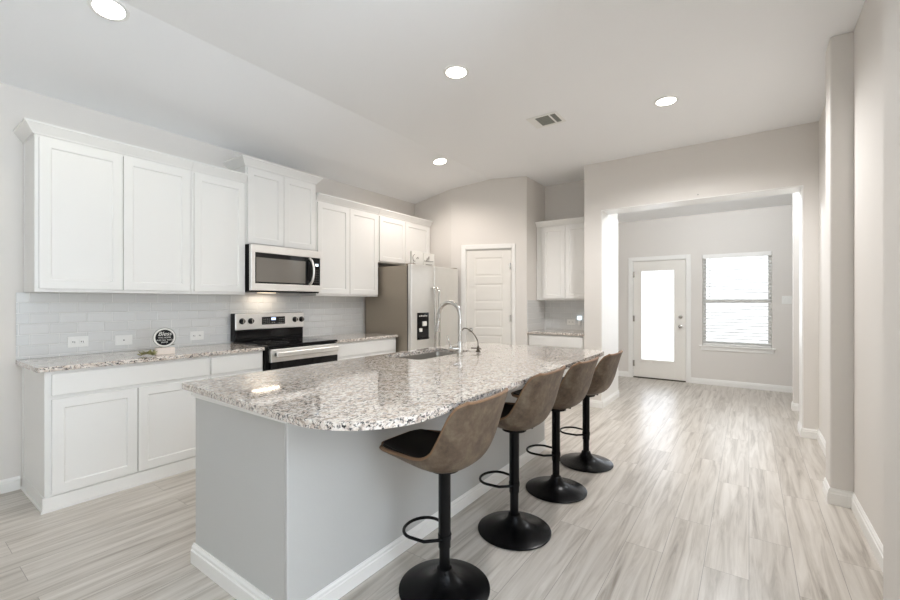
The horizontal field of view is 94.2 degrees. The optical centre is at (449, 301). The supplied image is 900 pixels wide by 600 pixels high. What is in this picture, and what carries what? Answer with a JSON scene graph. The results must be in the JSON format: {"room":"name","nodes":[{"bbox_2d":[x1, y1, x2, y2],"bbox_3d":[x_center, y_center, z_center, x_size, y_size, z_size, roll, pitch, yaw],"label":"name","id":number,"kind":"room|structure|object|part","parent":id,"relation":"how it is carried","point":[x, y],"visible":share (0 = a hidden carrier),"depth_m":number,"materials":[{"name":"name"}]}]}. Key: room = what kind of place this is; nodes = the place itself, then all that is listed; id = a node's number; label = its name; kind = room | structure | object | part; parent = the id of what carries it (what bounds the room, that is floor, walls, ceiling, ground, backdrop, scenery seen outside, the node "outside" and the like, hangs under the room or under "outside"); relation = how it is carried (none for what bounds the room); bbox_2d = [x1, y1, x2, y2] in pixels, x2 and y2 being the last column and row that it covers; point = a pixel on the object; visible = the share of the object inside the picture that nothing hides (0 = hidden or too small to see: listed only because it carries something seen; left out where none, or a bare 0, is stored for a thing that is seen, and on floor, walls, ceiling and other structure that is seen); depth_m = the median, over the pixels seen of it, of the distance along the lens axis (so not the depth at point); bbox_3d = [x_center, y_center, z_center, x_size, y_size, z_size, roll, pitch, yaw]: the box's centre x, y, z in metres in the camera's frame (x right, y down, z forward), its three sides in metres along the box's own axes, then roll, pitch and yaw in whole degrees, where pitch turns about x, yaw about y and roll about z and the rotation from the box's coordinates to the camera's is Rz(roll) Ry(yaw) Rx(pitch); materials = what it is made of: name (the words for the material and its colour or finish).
{"room":"kitchen","nodes":[
{"label":"kitchen","id":0,"kind":"room"},
{"bbox_2d":[0,83,414,486],"bbox_3d":[-3.184,-0.230,2.865,0.120,3.100,9.160,0,0,36],"label":"wall","id":1,"kind":"structure","parent":0,"point":[16,104],"depth_m":2.96,"materials":[{"name":"white paint"}]},
{"bbox_2d":[0,476,19,493],"bbox_3d":[-4.385,1.274,1.068,0.014,0.092,4.640,0,0,36],"label":"baseboard","id":2,"kind":"structure","parent":1,"relation":"attached to","point":[10,484],"depth_m":2.91,"materials":[{"name":"paint"}]},
{"bbox_2d":[13,117,193,293],"bbox_3d":[-2.616,-0.635,3.242,0.356,1.134,1.022,0,0,36],"label":"upper cabinet","id":3,"kind":"object","parent":1,"relation":"attached to","point":[100,220],"visible":1,"depth_m":3.08,"materials":[{"name":"paint"}]},
{"bbox_3d":[-2.628,-0.601,2.998,0.020,1.018,0.460,0,0,36],"label":"door","id":4,"kind":"part","parent":3,"relation":"part of","materials":[{"name":"paint"}]},
{"bbox_3d":[-2.616,-1.165,3.242,0.356,0.075,1.022,0,0,36],"label":"crown moulding","id":5,"kind":"part","parent":3,"relation":"part of","materials":[{"name":"paint"}]},
{"bbox_3d":[-2.356,-0.601,3.379,0.020,1.018,0.464,0,0,36],"label":"door","id":6,"kind":"part","parent":3,"relation":"part of","materials":[{"name":"paint"}]},
{"bbox_2d":[16,292,228,359],"bbox_3d":[-2.619,0.169,3.543,0.010,0.472,1.480,0,0,36],"label":"tile backsplash","id":7,"kind":"structure","parent":1,"relation":"attached to","point":[45,322],"depth_m":3.37,"materials":[{"name":"white tile"}]},
{"bbox_2d":[68,336,87,347],"bbox_3d":[-2.849,0.305,3.206,0.009,0.080,0.122,0,0,36],"label":"wall outlet","id":8,"kind":"object","parent":7,"relation":"attached to","point":[82,341],"visible":1,"depth_m":3.21,"materials":[{"name":"white plastic"}]},
{"bbox_2d":[115,335,131,345],"bbox_3d":[-2.681,0.313,3.439,0.011,0.080,0.118,0,0,36],"label":"wall outlet","id":9,"kind":"object","parent":7,"relation":"attached to","point":[120,339],"visible":1,"depth_m":3.44,"materials":[{"name":"white plastic"}]},
{"bbox_2d":[119,338,128,341],"bbox_3d":[-2.680,0.313,3.438,0.002,0.032,0.068,0,0,36],"label":"receptacle","id":10,"kind":"object","parent":9,"relation":"attached to","point":[120,339],"depth_m":3.44,"materials":[{"name":"white plastic"}]},
{"bbox_2d":[190,331,203,339],"bbox_3d":[-2.355,0.313,3.897,0.009,0.080,0.118,0,0,36],"label":"wall outlet","id":11,"kind":"object","parent":7,"relation":"attached to","point":[195,335],"visible":1,"depth_m":3.90,"materials":[{"name":"white plastic"}]},
{"bbox_2d":[181,161,247,294],"bbox_3d":[-2.181,-0.635,3.850,0.356,1.134,0.470,0,0,36],"label":"upper cabinet","id":12,"kind":"object","parent":1,"relation":"attached to","point":[217,203],"visible":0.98,"depth_m":3.75,"materials":[{"name":"paint"}]},
{"bbox_3d":[-2.072,-0.601,3.777,0.020,1.018,0.442,0,0,36],"label":"door","id":13,"kind":"part","parent":12,"relation":"part of","materials":[{"name":"paint"}]},
{"bbox_3d":[-2.059,-1.165,3.763,0.056,0.075,0.470,0,0,36],"label":"crown moulding","id":14,"kind":"part","parent":12,"relation":"part of","materials":[{"name":"paint"}]},
{"bbox_2d":[224,155,322,250],"bbox_3d":[-1.813,-0.963,4.366,0.356,0.821,0.902,0,0,36],"label":"upper cabinet","id":15,"kind":"object","parent":1,"relation":"attached to","point":[280,210],"visible":0.92,"depth_m":4.23,"materials":[{"name":"paint"}]},
{"bbox_3d":[-1.817,-0.922,4.133,0.020,0.716,0.375,0,0,36],"label":"door","id":16,"kind":"part","parent":15,"relation":"part of","materials":[{"name":"paint"}]},
{"bbox_3d":[-1.813,-1.335,4.366,0.356,0.075,0.902,0,0,36],"label":"crown moulding","id":17,"kind":"part","parent":15,"relation":"part of","materials":[{"name":"paint"}]},
{"bbox_2d":[245,244,320,292],"bbox_3d":[-1.765,-0.320,4.333,0.459,0.456,0.788,0,0,36],"label":"microwave","id":18,"kind":"object","parent":15,"relation":"attached to","point":[268,269],"visible":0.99,"depth_m":4.18,"materials":[{"name":"silver metal"}]},
{"bbox_3d":[-1.667,-0.325,4.224,0.035,0.292,0.643,0,0,36],"label":"door glass","id":19,"kind":"part","parent":18,"relation":"part of","materials":[{"name":"black glass"}]},
{"bbox_3d":[-1.461,-0.322,4.426,0.075,0.297,0.029,0,0,20],"label":"handle","id":20,"kind":"part","parent":18,"relation":"part of","materials":[{"name":"metal"}]},
{"bbox_3d":[-1.453,-0.325,4.522,0.036,0.292,0.087,0,0,36],"label":"control panel","id":21,"kind":"part","parent":18,"relation":"part of","materials":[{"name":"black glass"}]},
{"bbox_3d":[-1.594,-0.922,4.446,0.020,0.716,0.382,0,0,36],"label":"door","id":22,"kind":"part","parent":15,"relation":"part of","materials":[{"name":"paint"}]},
{"bbox_2d":[229,295,362,342],"bbox_3d":[-1.675,0.169,4.864,0.010,0.472,1.768,0,0,36],"label":"tile backsplash","id":23,"kind":"structure","parent":1,"relation":"attached to","point":[323,315],"depth_m":4.97,"materials":[{"name":"white tile"}]},
{"bbox_2d":[299,192,380,296],"bbox_3d":[-1.305,-0.635,5.077,0.356,1.134,0.948,0,0,36],"label":"upper cabinet","id":24,"kind":"object","parent":1,"relation":"attached to","point":[346,233],"visible":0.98,"depth_m":4.96,"materials":[{"name":"paint"}]},
{"bbox_3d":[-1.334,-0.601,4.810,0.020,1.018,0.453,0,0,36],"label":"door","id":25,"kind":"part","parent":24,"relation":"part of","materials":[{"name":"paint"}]},
{"bbox_3d":[-1.183,-1.165,4.989,0.056,0.075,0.948,0,0,36],"label":"crown moulding","id":26,"kind":"part","parent":24,"relation":"part of","materials":[{"name":"paint"}]},
{"bbox_3d":[-1.065,-0.601,5.186,0.020,1.018,0.459,0,0,36],"label":"door","id":27,"kind":"part","parent":24,"relation":"part of","materials":[{"name":"paint"}]},
{"bbox_2d":[378,208,432,265],"bbox_3d":[-0.714,-0.857,5.905,0.356,0.690,1.080,0,0,36],"label":"upper cabinet","id":28,"kind":"object","parent":1,"relation":"attached to","point":[398,236],"visible":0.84,"depth_m":5.71,"materials":[{"name":"paint"}]},
{"bbox_3d":[-0.768,-0.820,5.601,0.020,0.580,0.490,0,0,36],"label":"door","id":29,"kind":"part","parent":28,"relation":"part of","materials":[{"name":"paint"}]},
{"bbox_3d":[-0.592,-1.165,5.818,0.056,0.075,1.080,0,0,36],"label":"crown moulding","id":30,"kind":"part","parent":28,"relation":"part of","materials":[{"name":"paint"}]},
{"bbox_3d":[-0.469,-0.820,6.020,0.020,0.580,0.528,0,0,36],"label":"door","id":31,"kind":"part","parent":28,"relation":"part of","materials":[{"name":"paint"}]},
{"bbox_2d":[0,0,864,203],"bbox_3d":[0.522,-1.664,0.917,8.416,0.347,10.300,0,0,36],"label":"ceiling","id":32,"kind":"structure","parent":0,"point":[357,93],"depth_m":3.09,"materials":[{"name":"white paint"}]},
{"bbox_2d":[87,0,129,21],"bbox_3d":[-1.998,-1.717,2.452,0.192,0.038,0.195,0,0,40],"label":"recessed light","id":33,"kind":"object","parent":32,"relation":"in","point":[111,10],"visible":1,"depth_m":2.46,"materials":[{"name":"white plastic"}]},
{"bbox_2d":[432,158,447,164],"bbox_3d":[-0.122,-1.714,5.106,0.192,0.038,0.195,0,0,40],"label":"recessed light","id":34,"kind":"object","parent":32,"relation":"in","point":[439,161],"visible":1,"depth_m":5.10,"materials":[{"name":"white plastic"}]},
{"bbox_2d":[443,65,468,78],"bbox_3d":[0.047,-1.734,3.162,0.196,0.005,0.196,0,0,36],"label":"recessed light","id":35,"kind":"object","parent":32,"relation":"in","point":[453,71],"visible":1,"depth_m":3.16,"materials":[{"name":"white plastic"}]},
{"bbox_2d":[526,111,565,128],"bbox_3d":[0.918,-1.733,3.990,0.300,0.008,0.256,0,0,36],"label":"ceiling vent","id":36,"kind":"object","parent":32,"relation":"in","point":[551,118],"visible":1,"depth_m":3.97,"materials":[{"name":"white plastic"}]},
{"bbox_2d":[535,115,554,125],"bbox_3d":[0.910,-1.734,3.995,0.130,0.007,0.196,0,0,36],"label":"grille","id":37,"kind":"object","parent":36,"relation":"attached to","point":[544,120],"depth_m":3.99,"materials":[{"name":"white metal"}]},
{"bbox_2d":[550,113,561,121],"bbox_3d":[0.996,-1.734,3.934,0.048,0.007,0.196,0,0,36],"label":"grille","id":38,"kind":"object","parent":36,"relation":"attached to","point":[555,117],"depth_m":3.92,"materials":[{"name":"white metal"}]},
{"bbox_2d":[653,96,678,106],"bbox_3d":[1.868,-1.734,3.618,0.196,0.005,0.196,0,0,36],"label":"recessed light","id":39,"kind":"object","parent":32,"relation":"in","point":[666,100],"visible":1,"depth_m":3.62,"materials":[{"name":"white plastic"}]},
{"bbox_2d":[415,189,450,267],"bbox_3d":[-0.229,-0.255,6.309,0.685,3.150,0.120,0,0,36],"label":"wall","id":40,"kind":"structure","parent":0,"point":[437,208],"depth_m":6.18,"materials":[{"name":"white paint"}]},
{"bbox_2d":[0,376,882,599],"bbox_3d":[1.059,1.370,1.669,8.416,0.100,12.147,0,0,36],"label":"floor","id":41,"kind":"structure","parent":0,"point":[710,492],"depth_m":2.46,"materials":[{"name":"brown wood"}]},
{"bbox_2d":[20,356,208,514],"bbox_3d":[-2.498,0.878,3.176,0.626,0.883,0.996,0,0,36],"label":"base cabinet","id":42,"kind":"object","parent":41,"relation":"on","point":[88,434],"visible":0.77,"depth_m":2.88,"materials":[{"name":"paint"}]},
{"bbox_3d":[-2.379,0.916,2.821,0.020,0.599,0.452,0,0,36],"label":"door","id":43,"kind":"part","parent":42,"relation":"part of","materials":[{"name":"paint"}]},
{"bbox_3d":[-2.238,0.525,3.019,0.020,0.136,0.938,0,0,36],"label":"drawer","id":44,"kind":"part","parent":42,"relation":"part of","materials":[{"name":"paint"}]},
{"bbox_2d":[16,343,264,372],"bbox_3d":[-2.362,0.421,3.357,0.643,0.030,1.482,0,0,36],"label":"countertop","id":45,"kind":"structure","parent":42,"relation":"on","point":[59,363],"depth_m":3.06,"materials":[{"name":"stone"}]},
{"bbox_2d":[137,349,156,355],"bbox_3d":[-2.276,0.379,3.152,0.133,0.046,0.087,0,0,-3],"label":"greenery sprig","id":46,"kind":"object","parent":45,"relation":"on","point":[150,352],"visible":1,"depth_m":3.15,"materials":[{"name":"green plant"}]},
{"bbox_2d":[152,328,175,354],"bbox_3d":[-2.221,0.303,3.256,0.044,0.206,0.153,0,0,44],"label":"round sign","id":47,"kind":"object","parent":45,"relation":"on","point":[163,338],"visible":1,"depth_m":3.25,"materials":[{"name":"black wood"}]},
{"bbox_3d":[-2.110,0.916,3.198,0.020,0.599,0.462,0,0,36],"label":"door","id":48,"kind":"part","parent":42,"relation":"part of","materials":[{"name":"paint"}]},
{"bbox_2d":[208,351,262,378],"bbox_3d":[-2.072,0.878,3.773,0.626,0.883,0.468,0,0,36],"label":"base cabinet","id":49,"kind":"object","parent":41,"relation":"on","point":[224,365],"visible":0.27,"depth_m":3.57,"materials":[{"name":"paint"}]},
{"bbox_3d":[-1.826,0.916,3.596,0.020,0.599,0.438,0,0,36],"label":"door","id":50,"kind":"part","parent":49,"relation":"part of","materials":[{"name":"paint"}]},
{"bbox_2d":[231,312,338,370],"bbox_3d":[-1.656,0.708,4.256,0.725,1.185,0.788,0,0,36],"label":"electric range","id":51,"kind":"object","parent":41,"relation":"on","point":[281,334],"visible":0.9,"depth_m":4.21,"materials":[{"name":"silver metal"}]},
{"bbox_3d":[-1.889,0.330,4.421,0.004,0.080,0.748,0,0,36],"label":"vent panel","id":52,"kind":"part","parent":51,"relation":"part of","materials":[{"name":"black glass"}]},
{"bbox_3d":[-1.883,0.199,4.419,0.014,0.163,0.774,0,0,36],"label":"control panel","id":53,"kind":"part","parent":51,"relation":"part of","materials":[{"name":"metal"}]},
{"bbox_3d":[-1.865,0.194,4.429,0.002,0.080,0.263,0,0,36],"label":"display panel","id":54,"kind":"part","parent":51,"relation":"part of","materials":[{"name":"black glass"}]},
{"bbox_2d":[233,337,336,347],"bbox_3d":[-1.656,0.406,4.256,0.605,0.023,0.788,0,0,36],"label":"cooktop","id":55,"kind":"object","parent":51,"relation":"in","point":[267,342],"depth_m":4.17,"materials":[{"name":"black glass"}]},
{"bbox_2d":[269,355,337,369],"bbox_3d":[-1.415,0.828,4.099,0.039,0.554,0.754,0,0,36],"label":"oven","id":56,"kind":"object","parent":51,"relation":"in","point":[310,359],"depth_m":4.03,"materials":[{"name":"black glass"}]},
{"bbox_2d":[276,346,338,357],"bbox_3d":[-1.374,0.480,4.073,0.053,0.050,0.696,0,0,36],"label":"handle","id":57,"kind":"object","parent":51,"relation":"in","point":[303,351],"depth_m":4.04,"materials":[{"name":"silver metal"}]},
{"bbox_2d":[337,337,395,359],"bbox_3d":[-1.193,0.878,5.003,0.626,0.883,0.955,0,0,36],"label":"base cabinet","id":58,"kind":"object","parent":41,"relation":"on","point":[355,349],"visible":0.2,"depth_m":4.79,"materials":[{"name":"paint"}]},
{"bbox_2d":[311,332,397,342],"bbox_3d":[-1.184,0.421,5.006,0.643,0.030,0.966,0,0,36],"label":"countertop","id":59,"kind":"structure","parent":58,"relation":"on","point":[350,337],"depth_m":4.93,"materials":[{"name":"stone"}]},
{"bbox_2d":[191,385,545,599],"bbox_3d":[-0.228,0.878,2.939,0.823,0.884,2.602,0,0,36],"label":"kitchen island","id":60,"kind":"object","parent":41,"relation":"on","point":[285,511],"visible":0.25,"depth_m":1.92,"materials":[{"name":"grey paint"}]},
{"bbox_3d":[-0.979,0.460,1.889,0.800,0.048,0.020,0,0,36],"label":"trim","id":61,"kind":"part","parent":60,"relation":"part of","materials":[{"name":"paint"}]},
{"bbox_3d":[-0.972,0.878,1.908,0.770,0.884,0.020,0,0,36],"label":"panel","id":62,"kind":"part","parent":60,"relation":"part of","materials":[{"name":"grey paint"}]},
{"bbox_2d":[182,342,603,430],"bbox_3d":[-0.032,0.421,2.779,1.357,0.030,2.715,0,0,36],"label":"island countertop","id":63,"kind":"structure","parent":60,"relation":"on","point":[383,391],"depth_m":2.06,"materials":[{"name":"stone"}]},
{"bbox_2d":[398,351,456,359],"bbox_3d":[-0.162,0.548,3.317,0.390,0.224,0.700,0,0,36],"label":"sink","id":64,"kind":"object","parent":63,"relation":"in","point":[437,353],"visible":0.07,"depth_m":3.59,"materials":[{"name":"metal"}]},
{"bbox_2d":[435,300,463,355],"bbox_3d":[-0.021,0.196,3.187,0.264,0.419,0.106,0,0,36],"label":"kitchen faucet","id":65,"kind":"object","parent":63,"relation":"on","point":[459,348],"visible":1,"depth_m":3.14,"materials":[{"name":"silver metal"}]},
{"bbox_2d":[462,328,480,351],"bbox_3d":[0.176,0.309,3.430,0.161,0.194,0.040,0,0,12],"label":"tap","id":66,"kind":"object","parent":63,"relation":"on","point":[477,348],"visible":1,"depth_m":3.41,"materials":[{"name":"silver metal"}]},
{"bbox_2d":[365,263,457,351],"bbox_3d":[-0.475,0.420,5.759,0.871,1.800,1.040,0,0,36],"label":"refrigerator","id":67,"kind":"object","parent":41,"relation":"on","point":[408,301],"visible":0.6,"depth_m":5.37,"materials":[{"name":"grey metal"}]},
{"bbox_2d":[410,251,422,264],"bbox_3d":[-0.430,-0.554,5.410,0.040,0.195,0.195,0,0,44],"label":"block sign","id":68,"kind":"object","parent":67,"relation":"on","point":[416,257],"visible":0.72,"depth_m":5.39,"materials":[{"name":"grey wood"}]},
{"bbox_3d":[-0.366,0.388,5.331,0.060,1.715,0.462,0,0,36],"label":"door","id":69,"kind":"part","parent":67,"relation":"part of","materials":[{"name":"metal"}]},
{"bbox_2d":[423,253,433,265],"bbox_3d":[-0.290,-0.551,5.583,0.040,0.190,0.200,0,0,44],"label":"block sign","id":70,"kind":"object","parent":67,"relation":"on","point":[428,259],"visible":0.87,"depth_m":5.57,"materials":[{"name":"grey wood"}]},
{"bbox_3d":[-0.207,0.305,5.451,0.076,1.013,0.028,0,0,36],"label":"handle","id":71,"kind":"part","parent":67,"relation":"part of","materials":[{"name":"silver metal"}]},
{"bbox_3d":[-0.157,0.305,5.522,0.076,1.013,0.028,0,0,36],"label":"handle","id":72,"kind":"part","parent":67,"relation":"part of","materials":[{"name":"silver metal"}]},
{"bbox_3d":[-0.064,0.388,5.754,0.060,1.715,0.562,0,0,36],"label":"door","id":73,"kind":"part","parent":67,"relation":"part of","materials":[{"name":"metal"}]},
{"bbox_2d":[379,388,508,599],"bbox_3d":[-0.047,0.857,1.948,0.562,0.926,0.437,0,0,36],"label":"bar stool","id":74,"kind":"object","parent":41,"relation":"on","point":[468,432],"visible":1,"depth_m":1.88,"materials":[{"name":"leather"}]},
{"bbox_2d":[478,365,565,550],"bbox_3d":[0.351,0.842,2.439,0.562,0.956,0.437,0,0,37],"label":"bar stool","id":75,"kind":"object","parent":41,"relation":"on","point":[513,529],"visible":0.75,"depth_m":2.33,"materials":[{"name":"leather"}]},
{"bbox_2d":[511,356,598,503],"bbox_3d":[0.725,0.850,2.962,0.562,0.941,0.437,0,0,38],"label":"bar stool","id":76,"kind":"object","parent":41,"relation":"on","point":[576,382],"visible":0.88,"depth_m":2.85,"materials":[{"name":"leather"}]},
{"bbox_2d":[529,334,583,404],"bbox_3d":[1.571,0.878,5.817,0.786,0.883,0.590,0,0,36],"label":"base cabinet","id":77,"kind":"object","parent":41,"relation":"on","point":[545,340],"visible":0.12,"depth_m":5.55,"materials":[{"name":"paint"}]},
{"bbox_2d":[527,329,583,335],"bbox_3d":[1.568,0.421,5.815,0.790,0.030,0.611,0,0,36],"label":"countertop","id":78,"kind":"structure","parent":77,"relation":"on","point":[542,331],"depth_m":5.71,"materials":[{"name":"stone"}]},
{"bbox_3d":[1.405,0.525,5.585,0.738,0.136,0.020,0,0,36],"label":"drawer","id":79,"kind":"part","parent":77,"relation":"part of","materials":[{"name":"paint"}]},
{"bbox_2d":[560,350,622,472],"bbox_3d":[1.096,0.856,3.452,0.562,0.929,0.437,0,0,37],"label":"bar stool","id":80,"kind":"object","parent":41,"relation":"on","point":[605,370],"visible":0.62,"depth_m":3.34,"materials":[{"name":"leather"}]},
{"bbox_2d":[451,176,526,344],"bbox_3d":[0.587,-0.255,6.110,1.080,3.150,0.390,0,0,15],"label":"wall","id":81,"kind":"structure","parent":0,"point":[492,211],"depth_m":5.89,"materials":[{"name":"white paint"}]},
{"bbox_2d":[461,243,514,344],"bbox_3d":[0.544,0.253,5.952,0.770,2.135,0.176,0,0,15],"label":"door","id":82,"kind":"structure","parent":81,"relation":"in","point":[487,270],"depth_m":5.93,"materials":[{"name":"paint"}]},
{"bbox_2d":[527,121,818,429],"bbox_3d":[2.955,-0.255,4.928,4.320,3.150,0.805,0,0,36],"label":"wall","id":83,"kind":"structure","parent":0,"point":[787,156],"depth_m":4.61,"materials":[{"name":"white paint"}]},
{"bbox_2d":[527,300,583,330],"bbox_3d":[1.569,0.191,5.816,0.791,0.430,0.610,0,0,36],"label":"tile backsplash","id":84,"kind":"structure","parent":83,"relation":"attached to","point":[541,314],"depth_m":6.09,"materials":[{"name":"white tile"}]},
{"bbox_2d":[567,319,574,324],"bbox_3d":[1.749,0.290,6.044,0.122,0.080,0.009,0,0,36],"label":"wall outlet","id":85,"kind":"object","parent":84,"relation":"attached to","point":[569,321],"visible":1,"depth_m":6.04,"materials":[{"name":"white plastic"}]},
{"bbox_2d":[577,316,581,324],"bbox_3d":[1.844,0.265,5.962,0.060,0.130,0.032,0,0,36],"label":"night light","id":86,"kind":"object","parent":84,"relation":"attached to","point":[579,318],"visible":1,"depth_m":5.95,"materials":[{"name":"white plastic"}]},
{"bbox_2d":[535,216,583,299],"bbox_3d":[1.641,-0.585,5.916,0.786,1.120,0.352,0,0,36],"label":"upper cabinet","id":87,"kind":"object","parent":83,"relation":"attached to","point":[560,242],"visible":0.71,"depth_m":5.82,"materials":[{"name":"paint"}]},
{"bbox_3d":[1.456,-0.550,5.889,0.335,1.004,0.020,0,0,36],"label":"door","id":88,"kind":"part","parent":87,"relation":"part of","materials":[{"name":"paint"}]},
{"bbox_3d":[1.556,-1.107,5.795,0.786,0.075,0.056,0,0,36],"label":"crown moulding","id":89,"kind":"part","parent":87,"relation":"part of","materials":[{"name":"paint"}]},
{"bbox_3d":[1.735,-0.550,5.689,0.339,1.004,0.020,0,0,36],"label":"door","id":90,"kind":"part","parent":87,"relation":"part of","materials":[{"name":"paint"}]},
{"bbox_2d":[601,185,802,427],"bbox_3d":[2.897,0.088,4.970,1.929,2.463,0.804,0,0,36],"label":"trim","id":91,"kind":"structure","parent":83,"relation":"attached to","point":[609,224],"depth_m":5.23,"materials":[{"name":"paint"}]},
{"bbox_2d":[618,205,792,385],"bbox_3d":[4.476,-0.080,6.532,3.750,2.800,0.140,0,0,36],"label":"wall","id":92,"kind":"structure","parent":0,"point":[768,228],"depth_m":6.57,"materials":[{"name":"white paint"}]},
{"bbox_2d":[628,254,690,382],"bbox_3d":[3.568,0.270,7.146,0.960,2.100,0.196,0,0,36],"label":"door","id":93,"kind":"structure","parent":92,"relation":"in","point":[679,370],"depth_m":7.05,"materials":[{"name":"paint"}]},
{"bbox_3d":[3.534,0.230,7.129,0.584,1.610,0.009,0,0,36],"label":"glass frame","id":94,"kind":"part","parent":93,"relation":"part of","materials":[{"name":"glass"}]},
{"bbox_2d":[590,371,816,438],"bbox_3d":[3.741,1.274,5.416,3.608,0.092,2.531,0,0,36],"label":"baseboard","id":95,"kind":"structure","parent":92,"relation":"attached to","point":[758,386],"depth_m":6.17,"materials":[{"name":"paint"}]},
{"bbox_2d":[699,256,775,353],"bbox_3d":[4.453,0.006,6.518,0.980,1.532,0.160,0,0,36],"label":"window","id":96,"kind":"structure","parent":92,"relation":"in","point":[764,350],"depth_m":6.44,"materials":[{"name":"paint"}]},
{"bbox_2d":[703,251,771,347],"bbox_3d":[4.439,-0.038,6.497,0.882,1.441,0.080,0,0,36],"label":"window blind","id":97,"kind":"object","parent":96,"relation":"attached to","point":[762,253],"visible":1,"depth_m":6.49,"materials":[{"name":"paint"}]},
{"bbox_3d":[4.447,0.671,6.510,0.874,0.022,0.050,0,0,36],"label":"rail","id":98,"kind":"part","parent":97,"relation":"part of","materials":[{"name":"paint"}]},
{"bbox_3d":[4.439,-0.727,6.499,0.882,0.064,0.067,0,0,36],"label":"head rail","id":99,"kind":"part","parent":97,"relation":"part of","materials":[{"name":"paint"}]},
{"bbox_3d":[4.441,0.700,6.501,0.980,0.024,0.120,0,0,36],"label":"sill","id":100,"kind":"part","parent":96,"relation":"part of","materials":[{"name":"paint"}]},
{"bbox_2d":[782,296,791,303],"bbox_3d":[4.926,-0.030,6.119,0.116,0.116,0.008,0,0,36],"label":"light switch","id":101,"kind":"object","parent":92,"relation":"attached to","point":[785,299],"visible":1,"depth_m":6.12,"materials":[{"name":"white plastic"}]},
{"bbox_2d":[618,193,792,222],"bbox_3d":[3.814,-1.462,5.606,3.750,0.095,2.337,0,0,36],"label":"ceiling","id":102,"kind":"structure","parent":0,"point":[783,199],"depth_m":6.33,"materials":[{"name":"white paint"}]},
{"bbox_2d":[793,192,798,403],"bbox_3d":[4.733,-0.080,4.767,1.280,2.800,0.120,0,0,36],"label":"wall","id":103,"kind":"structure","parent":0,"point":[795,195],"depth_m":5.07,"materials":[{"name":"white paint"}]},
{"bbox_2d":[826,31,853,491],"bbox_3d":[2.625,-0.208,2.770,0.188,3.057,0.200,0,0,36],"label":"wall","id":104,"kind":"structure","parent":0,"point":[840,49],"depth_m":2.71,"materials":[{"name":"white paint"}]},
{"bbox_2d":[819,0,882,543],"bbox_3d":[2.741,-0.208,2.767,0.155,3.057,2.970,0,0,36],"label":"wall","id":105,"kind":"structure","parent":0,"point":[868,30],"depth_m":2.36,"materials":[{"name":"white paint"}]},
{"bbox_2d":[817,428,882,571],"bbox_3d":[2.406,1.268,2.540,0.127,0.105,3.730,0,0,36],"label":"baseboard","id":106,"kind":"structure","parent":105,"relation":"attached to","point":[838,497],"depth_m":2.59,"materials":[{"name":"paint"}]},
{"bbox_2d":[883,0,899,599],"bbox_3d":[1.597,-0.208,1.262,0.268,3.057,0.810,0,0,36],"label":"wall","id":107,"kind":"structure","parent":0,"point":[891,8],"depth_m":1.56,"materials":[{"name":"white paint"}]}
]}

